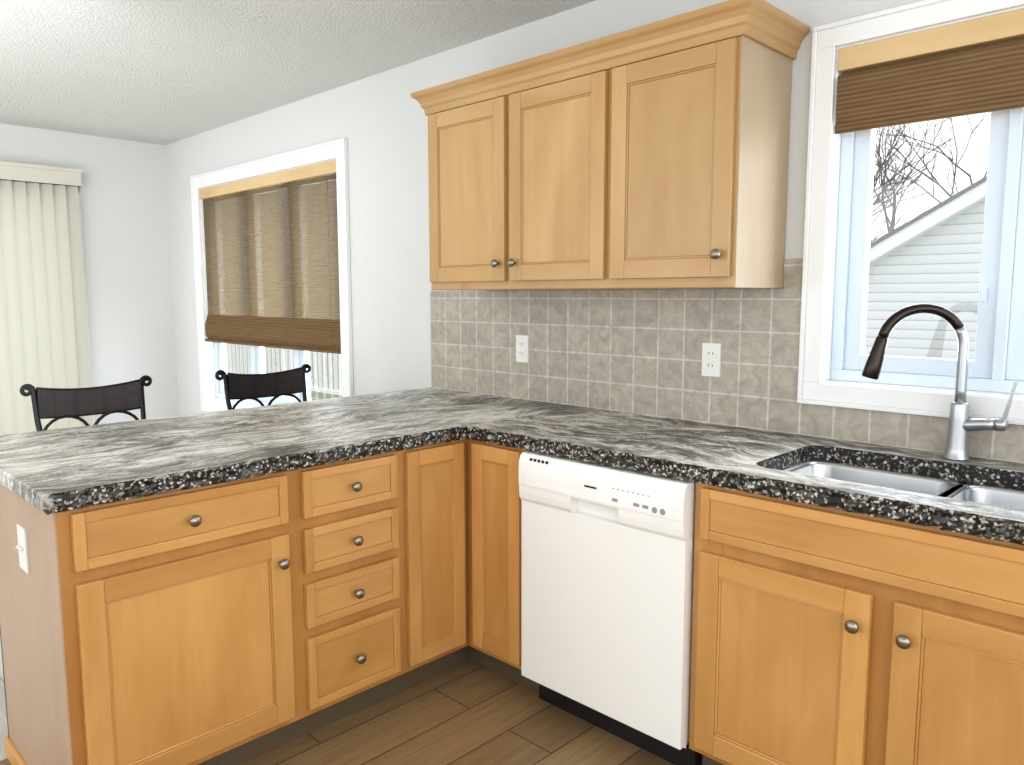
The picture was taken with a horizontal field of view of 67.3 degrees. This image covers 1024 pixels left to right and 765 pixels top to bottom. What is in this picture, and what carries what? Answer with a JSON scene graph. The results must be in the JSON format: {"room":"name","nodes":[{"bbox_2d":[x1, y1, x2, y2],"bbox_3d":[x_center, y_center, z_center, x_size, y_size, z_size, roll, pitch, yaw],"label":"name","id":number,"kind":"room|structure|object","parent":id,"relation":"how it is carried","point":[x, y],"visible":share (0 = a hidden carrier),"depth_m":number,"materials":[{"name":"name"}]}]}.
{"room":"kitchen","nodes":[
{"label":"kitchen","id":0,"kind":"room"},
{"bbox_2d":[0,123,178,423],"bbox_3d":[-4.546,-0.307,3.897,0.140,2.460,5.540,6,9,44],"label":"wall","id":1,"kind":"structure","parent":0,"point":[125,229],"depth_m":5.54,"materials":[{"name":"white paint"}]},
{"bbox_2d":[0,161,92,434],"bbox_3d":[-3.627,-0.278,4.650,0.100,2.180,1.986,6,9,44],"label":"vertical blinds","id":2,"kind":"object","parent":1,"relation":"attached to","point":[43,333],"visible":0.67,"depth_m":5.11,"materials":[{"name":"beige fabric"}]},
{"bbox_2d":[78,188,93,423],"bbox_3d":[-3.695,-0.235,4.757,0.136,2.120,1.940,6,9,44],"label":"door frame","id":3,"kind":"structure","parent":1,"relation":"attached to","point":[85,291],"depth_m":5.36,"materials":[{"name":"white wood"}]},
{"bbox_2d":[0,0,595,144],"bbox_3d":[-1.817,-1.292,1.204,7.630,0.100,5.680,6,9,44],"label":"ceiling","id":4,"kind":"structure","parent":0,"point":[162,72],"depth_m":3.49,"materials":[{"name":"white paint"}]},
{"bbox_2d":[0,638,701,764],"bbox_3d":[-1.814,1.242,1.493,7.350,0.080,5.400,6,9,44],"label":"floor","id":5,"kind":"structure","parent":0,"point":[469,712],"depth_m":2.40,"materials":[{"name":"brown wood"}]},
{"bbox_2d":[20,375,151,430],"bbox_3d":[-1.528,0.516,2.977,0.500,1.029,0.487,6,9,44],"label":"bar stool","id":6,"kind":"object","parent":5,"relation":"on","point":[56,404],"visible":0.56,"depth_m":3.08,"materials":[{"name":"black metal"}]},
{"bbox_2d":[0,468,315,764],"bbox_3d":[-1.056,0.678,2.251,0.645,0.868,0.624,6,9,44],"label":"base cabinet","id":7,"kind":"object","parent":5,"relation":"on","point":[238,622],"depth_m":2.01,"materials":[{"name":"brown wood"}]},
{"bbox_2d":[16,524,29,573],"bbox_3d":[-1.260,0.427,1.973,0.070,0.115,0.016,6,9,44],"label":"light switch","id":8,"kind":"object","parent":7,"relation":"attached to","point":[22,546],"visible":0.98,"depth_m":1.96,"materials":[{"name":"white plastic"}]},
{"bbox_2d":[0,399,463,514],"bbox_3d":[-0.945,0.189,2.496,0.958,0.047,1.260,6,9,44],"label":"countertop","id":9,"kind":"structure","parent":7,"relation":"on","point":[47,472],"depth_m":2.29,"materials":[{"name":"grey stone"}]},
{"bbox_2d":[215,364,310,409],"bbox_3d":[-0.997,0.454,3.517,0.500,1.029,0.487,6,9,44],"label":"bar stool","id":10,"kind":"object","parent":5,"relation":"on","point":[274,385],"visible":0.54,"depth_m":3.62,"materials":[{"name":"black metal"}]},
{"bbox_2d":[308,450,407,728],"bbox_3d":[-0.709,0.638,2.594,0.630,0.868,0.356,6,9,44],"label":"base cabinet","id":11,"kind":"object","parent":5,"relation":"on","point":[358,508],"depth_m":2.39,"materials":[{"name":"brown wood"}]},
{"bbox_2d":[404,439,471,686],"bbox_3d":[-0.487,0.612,2.821,0.630,0.868,0.280,6,9,44],"label":"base cabinet","id":12,"kind":"object","parent":5,"relation":"on","point":[438,596],"depth_m":2.62,"materials":[{"name":"brown wood"}]},
{"bbox_2d":[472,647,483,665],"bbox_3d":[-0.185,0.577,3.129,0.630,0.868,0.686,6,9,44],"label":"toe kick","id":13,"kind":"object","parent":5,"relation":"on","point":[477,656],"depth_m":2.85,"materials":[{"name":"brown wood"}]},
{"bbox_2d":[518,451,697,764],"bbox_3d":[0.452,0.651,2.505,0.605,0.861,0.620,6,9,44],"label":"dishwasher","id":14,"kind":"object","parent":5,"relation":"on","point":[607,570],"visible":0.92,"depth_m":2.25,"materials":[{"name":"white metal"}]},
{"bbox_2d":[467,439,1023,764],"bbox_3d":[0.967,0.701,2.030,2.597,0.868,0.660,6,9,44],"label":"base cabinet","id":15,"kind":"object","parent":5,"relation":"on","point":[824,636],"visible":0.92,"depth_m":1.83,"materials":[{"name":"brown wood"}]},
{"bbox_2d":[331,387,1023,545],"bbox_3d":[0.639,0.210,2.294,3.510,0.047,0.662,6,9,44],"label":"countertop","id":16,"kind":"structure","parent":15,"relation":"on","point":[749,460],"depth_m":2.22,"materials":[{"name":"grey stone"}]},
{"bbox_2d":[782,461,1023,509],"bbox_3d":[1.043,0.379,1.915,0.803,0.202,0.429,6,9,44],"label":"double-bowl sink","id":17,"kind":"object","parent":16,"relation":"in","point":[997,496],"visible":0.25,"depth_m":2.11,"materials":[{"name":"grey metal"}]},
{"bbox_2d":[862,303,1016,460],"bbox_3d":[1.143,0.000,2.064,0.344,0.422,0.183,6,9,44],"label":"gooseneck faucet","id":18,"kind":"object","parent":16,"relation":"on","point":[961,424],"visible":1,"depth_m":2.07,"materials":[{"name":"silver metal"}]},
{"bbox_2d":[165,0,921,414],"bbox_3d":[0.118,-0.246,3.319,7.630,2.460,0.140,6,9,44],"label":"wall","id":19,"kind":"structure","parent":0,"point":[379,122],"depth_m":3.87,"materials":[{"name":"white paint"}]},
{"bbox_2d":[190,138,353,411],"bbox_3d":[-1.509,-0.551,4.863,1.900,1.650,0.165,6,9,44],"label":"dining window","id":20,"kind":"structure","parent":19,"relation":"in","point":[213,360],"depth_m":4.79,"materials":[{"name":"white wood"}]},
{"bbox_2d":[199,160,340,377],"bbox_3d":[-1.547,-0.557,4.824,1.700,1.431,0.064,6,9,44],"label":"bamboo shade","id":21,"kind":"object","parent":20,"relation":"attached to","point":[272,260],"visible":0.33,"depth_m":4.71,"materials":[{"name":"brown fabric"}]},
{"bbox_2d":[419,44,626,289],"bbox_3d":[0.123,-0.726,2.920,0.995,0.737,0.338,6,9,44],"label":"upper cabinet","id":22,"kind":"object","parent":19,"relation":"attached to","point":[527,172],"depth_m":2.74,"materials":[{"name":"brown wood"}]},
{"bbox_2d":[623,12,798,288],"bbox_3d":[0.566,-0.678,2.491,0.528,0.737,0.338,6,9,44],"label":"upper cabinet","id":23,"kind":"object","parent":19,"relation":"attached to","point":[654,155],"depth_m":2.31,"materials":[{"name":"brown wood"}]},
{"bbox_2d":[430,258,1023,462],"bbox_3d":[0.867,-0.117,2.492,3.510,0.559,0.008,6,9,44],"label":"tile backsplash","id":24,"kind":"structure","parent":19,"relation":"attached to","point":[635,351],"depth_m":2.80,"materials":[{"name":"beige tile"}]},
{"bbox_2d":[516,335,528,362],"bbox_3d":[0.043,-0.144,3.286,0.070,0.115,0.009,6,9,44],"label":"outlet","id":25,"kind":"object","parent":24,"relation":"attached to","point":[522,348],"visible":1,"depth_m":3.28,"materials":[{"name":"white plastic"}]},
{"bbox_2d":[702,343,720,376],"bbox_3d":[0.689,-0.078,2.660,0.070,0.115,0.010,6,9,44],"label":"outlet","id":26,"kind":"object","parent":24,"relation":"attached to","point":[711,359],"visible":1,"depth_m":2.65,"materials":[{"name":"white plastic"}]},
{"bbox_2d":[797,0,1023,424],"bbox_3d":[1.344,-0.468,2.073,1.064,1.144,0.165,6,9,44],"label":"window","id":27,"kind":"structure","parent":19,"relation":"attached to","point":[833,355],"depth_m":2.28,"materials":[{"name":"white wood"}]},
{"bbox_2d":[834,8,1023,133],"bbox_3d":[1.308,-0.834,1.994,0.910,0.247,0.059,6,9,44],"label":"bamboo shade","id":28,"kind":"object","parent":27,"relation":"attached to","point":[970,67],"visible":1,"depth_m":2.11,"materials":[{"name":"brown wood"}]},
{"label":"outside","id":29,"kind":"structure","parent":0,"visible":0},
{"bbox_2d":[228,344,340,398],"bbox_3d":[3.759,1.438,6.871,80.000,0.100,70.000,6,9,44],"label":"lawn","id":30,"kind":"structure","parent":29,"point":[319,394],"depth_m":21.91,"materials":[{"name":"green"}]},
{"bbox_2d":[226,343,341,400],"bbox_3d":[-4.418,0.115,10.174,11.500,1.800,3.100,6,9,44],"label":"deck railing","id":31,"kind":"object","parent":30,"relation":"on","point":[287,363],"depth_m":10.89,"materials":[{"name":"white wood"}]},
{"bbox_2d":[865,176,986,359],"bbox_3d":[10.797,-1.607,10.045,9.300,5.218,9.320,6,9,44],"label":"house","id":32,"kind":"structure","parent":30,"relation":"on","point":[969,243],"depth_m":9.40,"materials":[{"name":"white"}]},
{"bbox_2d":[870,112,989,243],"bbox_3d":[13.071,-5.758,27.278,23.012,9.476,6.466,6,9,44],"label":"bare trees","id":33,"kind":"object","parent":30,"relation":"on","point":[893,180],"depth_m":25.60,"materials":[{"name":"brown plant"}]}
]}

